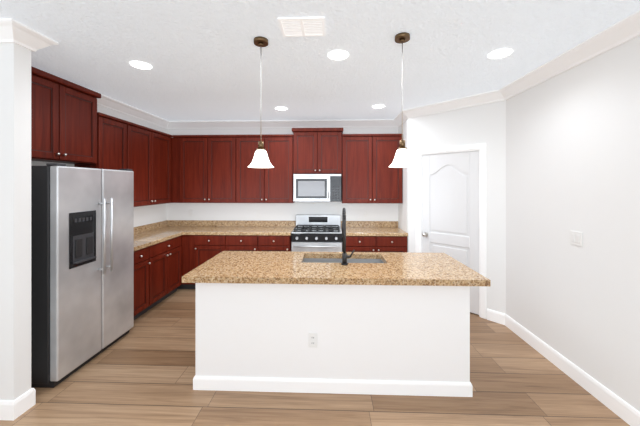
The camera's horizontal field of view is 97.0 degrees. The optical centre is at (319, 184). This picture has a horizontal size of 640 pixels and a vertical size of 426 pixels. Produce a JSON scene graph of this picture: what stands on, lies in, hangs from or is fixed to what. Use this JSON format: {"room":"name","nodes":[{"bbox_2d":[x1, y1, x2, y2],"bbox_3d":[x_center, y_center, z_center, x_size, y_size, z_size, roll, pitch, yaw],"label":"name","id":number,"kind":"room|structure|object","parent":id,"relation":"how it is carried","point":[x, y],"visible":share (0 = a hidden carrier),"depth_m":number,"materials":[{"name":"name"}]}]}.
{"room":"kitchen","nodes":[
{"label":"kitchen","id":0,"kind":"room"},
{"bbox_2d":[0,43,35,399],"bbox_3d":[-2.469,0.265,2.049,0.660,2.740,0.115,0,0,2],"label":"wall","id":1,"kind":"structure","parent":0,"point":[16,163],"depth_m":1.99,"materials":[{"name":"white paint"}]},
{"bbox_2d":[0,396,21,420],"bbox_3d":[-2.452,1.570,1.992,0.654,0.130,0.031,0,0,2],"label":"baseboard","id":2,"kind":"structure","parent":1,"relation":"attached to","point":[9,409],"depth_m":1.97,"materials":[{"name":"white wood"}]},
{"bbox_2d":[0,18,35,49],"bbox_3d":[-2.365,-1.048,1.944,0.653,0.111,0.120,0,0,2],"label":"crown molding","id":3,"kind":"structure","parent":1,"relation":"attached to","point":[11,30],"depth_m":1.96,"materials":[{"name":"white wood"}]},
{"bbox_2d":[21,388,35,407],"bbox_3d":[-2.449,1.570,2.116,0.656,0.130,0.014,0,0,2],"label":"baseboard","id":4,"kind":"structure","parent":1,"relation":"attached to","point":[29,397],"depth_m":2.07,"materials":[{"name":"white wood"}]},
{"bbox_2d":[31,31,58,51],"bbox_3d":[-2.194,-1.048,2.146,0.325,0.111,0.115,0,0,2],"label":"crown molding","id":5,"kind":"structure","parent":1,"relation":"attached to","point":[42,41],"depth_m":2.11,"materials":[{"name":"white wood"}]},
{"bbox_2d":[36,105,167,226],"bbox_3d":[-2.915,0.265,1.072,0.140,2.740,8.140,0,0,2],"label":"wall","id":6,"kind":"structure","parent":0,"point":[143,215],"depth_m":4.38,"materials":[{"name":"white paint"}]},
{"bbox_2d":[31,66,100,163],"bbox_3d":[-2.626,-0.632,2.727,0.314,0.795,0.948,0,0,2],"label":"upper cabinet","id":7,"kind":"object","parent":6,"relation":"attached to","point":[63,120],"visible":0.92,"depth_m":2.75,"materials":[{"name":"brown wood"}]},
{"bbox_2d":[74,112,133,171],"bbox_3d":[-2.620,-0.263,3.447,0.277,1.115,0.528,0,0,2],"label":"upper cabinet","id":8,"kind":"object","parent":6,"relation":"attached to","point":[115,136],"depth_m":3.42,"materials":[{"name":"brown wood"}]},
{"bbox_2d":[96,94,167,128],"bbox_3d":[-2.687,-1.048,4.038,0.103,0.111,1.655,0,0,2],"label":"crown molding","id":9,"kind":"structure","parent":6,"relation":"attached to","point":[107,102],"depth_m":4.00,"materials":[{"name":"white wood"}]},
{"bbox_2d":[134,124,171,206],"bbox_3d":[-2.596,-0.263,4.126,0.277,1.115,1.101,0,0,2],"label":"upper cabinet","id":10,"kind":"object","parent":6,"relation":"attached to","point":[143,153],"depth_m":4.13,"materials":[{"name":"brown wood"}]},
{"bbox_2d":[168,119,447,251],"bbox_3d":[-0.237,0.265,4.981,4.920,2.740,0.140,0,0,2],"label":"wall","id":11,"kind":"structure","parent":0,"point":[418,134],"depth_m":4.89,"materials":[{"name":"white paint"}]},
{"bbox_2d":[171,136,182,202],"bbox_3d":[-2.473,-0.262,4.820,0.474,1.115,0.332,0,0,2],"label":"upper cabinet","id":12,"kind":"object","parent":11,"relation":"attached to","point":[176,141],"depth_m":4.67,"materials":[{"name":"brown wood"}]},
{"bbox_2d":[183,135,238,202],"bbox_3d":[-1.796,-0.262,4.797,0.994,1.115,0.332,0,0,2],"label":"upper cabinet","id":13,"kind":"object","parent":11,"relation":"attached to","point":[210,169],"depth_m":4.64,"materials":[{"name":"brown wood"}]},
{"bbox_2d":[239,132,298,202],"bbox_3d":[-0.899,-0.262,4.765,1.074,1.115,0.332,0,0,2],"label":"upper cabinet","id":14,"kind":"object","parent":11,"relation":"attached to","point":[256,185],"depth_m":4.60,"materials":[{"name":"brown wood"}]},
{"bbox_2d":[189,210,367,216],"bbox_3d":[-0.744,0.495,4.923,3.140,0.114,0.009,0,0,2],"label":"wall outlets","id":15,"kind":"object","parent":11,"relation":"attached to","point":[258,213],"visible":1,"depth_m":4.93,"materials":[{"name":"white plastic"}]},
{"bbox_2d":[168,119,398,128],"bbox_3d":[-0.685,-1.048,4.873,4.046,0.111,0.103,0,0,2],"label":"crown molding","id":16,"kind":"structure","parent":11,"relation":"attached to","point":[370,122],"depth_m":4.87,"materials":[{"name":"white wood"}]},
{"bbox_2d":[292,128,342,173],"bbox_3d":[-0.035,-0.547,4.735,0.790,0.745,0.332,0,0,2],"label":"upper cabinet","id":17,"kind":"object","parent":11,"relation":"attached to","point":[316,145],"depth_m":4.58,"materials":[{"name":"brown wood"}]},
{"bbox_2d":[293,174,340,201],"bbox_3d":[-0.037,0.045,4.669,0.758,0.436,0.463,0,0,2],"label":"microwave","id":18,"kind":"object","parent":17,"relation":"attached to","point":[316,187],"visible":1,"depth_m":4.48,"materials":[{"name":"grey metal"}]},
{"bbox_2d":[335,132,402,202],"bbox_3d":[0.811,-0.262,4.706,1.039,1.115,0.332,0,0,2],"label":"upper cabinet","id":19,"kind":"object","parent":11,"relation":"attached to","point":[363,161],"depth_m":4.55,"materials":[{"name":"brown wood"}]},
{"bbox_2d":[0,289,629,425],"bbox_3d":[-0.461,1.660,1.117,7.400,0.050,8.200,0,0,2],"label":"floor","id":20,"kind":"structure","parent":0,"point":[141,372],"depth_m":2.17,"materials":[{"name":"wood"}]},
{"bbox_2d":[31,163,133,387],"bbox_3d":[-2.378,0.730,2.721,0.716,1.810,0.892,0,0,2],"label":"refrigerator","id":21,"kind":"object","parent":20,"relation":"on","point":[82,267],"visible":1,"depth_m":2.45,"materials":[{"name":"silver metal"}]},
{"bbox_2d":[134,235,181,319],"bbox_3d":[-2.424,1.202,3.786,0.644,0.867,1.198,0,0,2],"label":"base cabinet","id":22,"kind":"object","parent":20,"relation":"on","point":[157,273],"visible":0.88,"depth_m":3.73,"materials":[{"name":"brown wood"}]},
{"bbox_2d":[134,225,181,250],"bbox_3d":[-2.437,0.694,3.758,0.622,0.147,1.140,0,0,2],"label":"countertop","id":23,"kind":"structure","parent":22,"relation":"on","point":[148,235],"depth_m":4.14,"materials":[{"name":"beige stone"}]},
{"bbox_2d":[177,235,196,288],"bbox_3d":[-2.288,1.202,4.672,0.853,0.868,0.617,0,0,2],"label":"base cabinet","id":24,"kind":"object","parent":20,"relation":"on","point":[189,242],"depth_m":4.37,"materials":[{"name":"brown wood"}]},
{"bbox_2d":[197,235,228,266],"bbox_3d":[-1.647,1.202,4.649,0.547,0.868,0.617,0,0,2],"label":"base cabinet","id":25,"kind":"object","parent":20,"relation":"on","point":[198,250],"depth_m":4.35,"materials":[{"name":"brown wood"}]},
{"bbox_2d":[147,220,295,235],"bbox_3d":[-1.573,0.694,4.626,2.286,0.147,0.657,0,0,2],"label":"countertop","id":26,"kind":"structure","parent":25,"relation":"on","point":[189,227],"depth_m":4.79,"materials":[{"name":"beige stone"}]},
{"bbox_2d":[229,235,260,250],"bbox_3d":[-1.189,1.202,4.633,0.631,0.868,0.617,0,0,2],"label":"base cabinet","id":27,"kind":"object","parent":20,"relation":"on","point":[236,242],"depth_m":4.32,"materials":[{"name":"brown wood"}]},
{"bbox_2d":[261,235,290,250],"bbox_3d":[-0.725,1.202,4.617,0.560,0.868,0.617,0,0,2],"label":"base cabinet","id":28,"kind":"object","parent":20,"relation":"on","point":[268,243],"depth_m":4.31,"materials":[{"name":"brown wood"}]},
{"bbox_2d":[291,215,341,251],"bbox_3d":[-0.041,1.073,4.548,0.770,1.125,0.672,0,0,2],"label":"range","id":29,"kind":"object","parent":20,"relation":"on","point":[316,233],"visible":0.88,"depth_m":4.28,"materials":[{"name":"silver metal"}]},
{"bbox_2d":[193,284,472,396],"bbox_3d":[0.094,1.194,2.591,2.191,0.882,0.743,0,0,2],"label":"kitchen island","id":30,"kind":"object","parent":20,"relation":"on","point":[378,323],"depth_m":2.23,"materials":[{"name":"white paint"}]},
{"bbox_2d":[308,332,317,347],"bbox_3d":[-0.056,1.225,2.234,0.070,0.114,0.008,0,0,2],"label":"island outlet","id":31,"kind":"object","parent":30,"relation":"attached to","point":[312,336],"depth_m":2.23,"materials":[{"name":"white plastic"}]},
{"bbox_2d":[182,260,489,287],"bbox_3d":[0.107,0.729,2.353,2.330,0.047,0.430,0,0,2],"label":"island countertop","id":32,"kind":"structure","parent":30,"relation":"on","point":[214,271],"depth_m":2.23,"materials":[{"name":"beige stone"}]},
{"bbox_2d":[302,256,385,263],"bbox_3d":[0.225,0.860,2.729,0.840,0.239,0.390,0,0,2],"label":"sink","id":33,"kind":"object","parent":32,"relation":"in","point":[305,259],"depth_m":2.90,"materials":[{"name":"grey metal"}]},
{"bbox_2d":[342,208,353,263],"bbox_3d":[0.251,0.471,2.587,0.121,0.467,0.218,0,0,2],"label":"faucet","id":34,"kind":"object","parent":32,"relation":"on","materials":[{"name":"black metal"}]},
{"bbox_2d":[342,236,406,251],"bbox_3d":[0.845,1.202,4.562,0.961,0.868,0.617,0,0,2],"label":"base cabinet","id":35,"kind":"object","parent":20,"relation":"on","point":[357,243],"depth_m":4.26,"materials":[{"name":"brown wood"}]},
{"bbox_2d":[341,221,407,235],"bbox_3d":[0.838,0.694,4.555,0.975,0.147,0.632,0,0,2],"label":"countertop","id":36,"kind":"structure","parent":35,"relation":"on","point":[353,228],"depth_m":4.68,"materials":[{"name":"beige stone"}]},
{"bbox_2d":[0,0,639,120],"bbox_3d":[-0.461,-1.130,1.117,7.400,0.050,8.200,0,0,2],"label":"ceiling","id":37,"kind":"structure","parent":0,"point":[207,60],"depth_m":2.31,"materials":[{"name":"white paint"}]},
{"bbox_2d":[130,61,151,69],"bbox_3d":[-1.650,-1.101,2.609,0.172,0.008,0.172,0,0,2],"label":"recessed light","id":38,"kind":"object","parent":37,"relation":"in","point":[140,65],"visible":1,"depth_m":2.61,"materials":[{"name":"white"}]},
{"bbox_2d":[248,36,273,167],"bbox_3d":[-0.450,-0.620,2.157,0.200,0.970,0.200,0,0,2],"label":"pendant light","id":39,"kind":"object","parent":37,"relation":"hanging from","point":[260,159],"visible":1,"depth_m":2.12,"materials":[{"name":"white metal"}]},
{"bbox_2d":[275,107,286,109],"bbox_3d":[-0.558,-1.101,4.082,0.172,0.008,0.172,0,0,2],"label":"recessed light","id":40,"kind":"object","parent":37,"relation":"in","point":[280,108],"visible":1,"depth_m":4.07,"materials":[{"name":"white"}]},
{"bbox_2d":[278,17,324,36],"bbox_3d":[-0.121,-1.100,1.975,0.310,0.009,0.225,0,0,2],"label":"ceiling vent","id":41,"kind":"object","parent":37,"relation":"in","point":[300,26],"visible":1,"depth_m":1.96,"materials":[{"name":"white metal"}]},
{"bbox_2d":[328,50,347,59],"bbox_3d":[0.154,-1.101,2.406,0.172,0.008,0.172,0,0,2],"label":"recessed light","id":42,"kind":"object","parent":37,"relation":"in","point":[338,55],"visible":1,"depth_m":2.40,"materials":[{"name":"white"}]},
{"bbox_2d":[372,105,384,107],"bbox_3d":[0.819,-1.101,3.974,0.172,0.008,0.172,0,0,2],"label":"recessed light","id":43,"kind":"object","parent":37,"relation":"in","point":[378,106],"visible":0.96,"depth_m":3.97,"materials":[{"name":"white"}]},
{"bbox_2d":[389,32,415,167],"bbox_3d":[0.611,-0.620,2.100,0.200,0.970,0.200,0,0,2],"label":"pendant light","id":44,"kind":"object","parent":37,"relation":"hanging from","point":[402,158],"visible":1,"depth_m":2.07,"materials":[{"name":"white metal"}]},
{"bbox_2d":[488,49,511,58],"bbox_3d":[1.514,-1.101,2.379,0.172,0.008,0.172,0,0,2],"label":"recessed light","id":45,"kind":"object","parent":37,"relation":"in","point":[500,53],"visible":1,"depth_m":2.37,"materials":[{"name":"white"}]},
{"bbox_2d":[448,35,639,411],"bbox_3d":[2.155,0.265,0.895,0.145,2.740,8.140,0,0,2],"label":"wall","id":46,"kind":"structure","parent":0,"point":[562,154],"depth_m":2.40,"materials":[{"name":"white paint"}]},
{"bbox_2d":[416,143,485,318],"bbox_3d":[1.730,0.561,3.805,0.164,2.147,0.924,0,0,-43],"label":"pantry door","id":47,"kind":"structure","parent":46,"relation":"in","point":[451,201],"depth_m":3.74,"materials":[{"name":"white wood"}]},
{"bbox_2d":[392,10,639,125],"bbox_3d":[1.589,-1.048,0.830,0.988,0.111,7.770,0,0,2],"label":"crown molding","id":48,"kind":"structure","parent":46,"relation":"attached to","point":[624,30],"depth_m":2.56,"materials":[{"name":"white wood"}]},
{"bbox_2d":[494,311,639,425],"bbox_3d":[2.040,1.570,0.188,0.041,0.130,6.518,0,0,2],"label":"baseboard","id":49,"kind":"structure","parent":46,"relation":"attached to","point":[626,412],"depth_m":2.34,"materials":[{"name":"white wood"}]},
{"bbox_2d":[570,230,582,246],"bbox_3d":[2.132,0.445,2.357,0.010,0.116,0.116,0,0,2],"label":"light switch","id":50,"kind":"object","parent":46,"relation":"attached to","point":[576,238],"visible":1,"depth_m":2.35,"materials":[{"name":"white plastic"}]}
]}

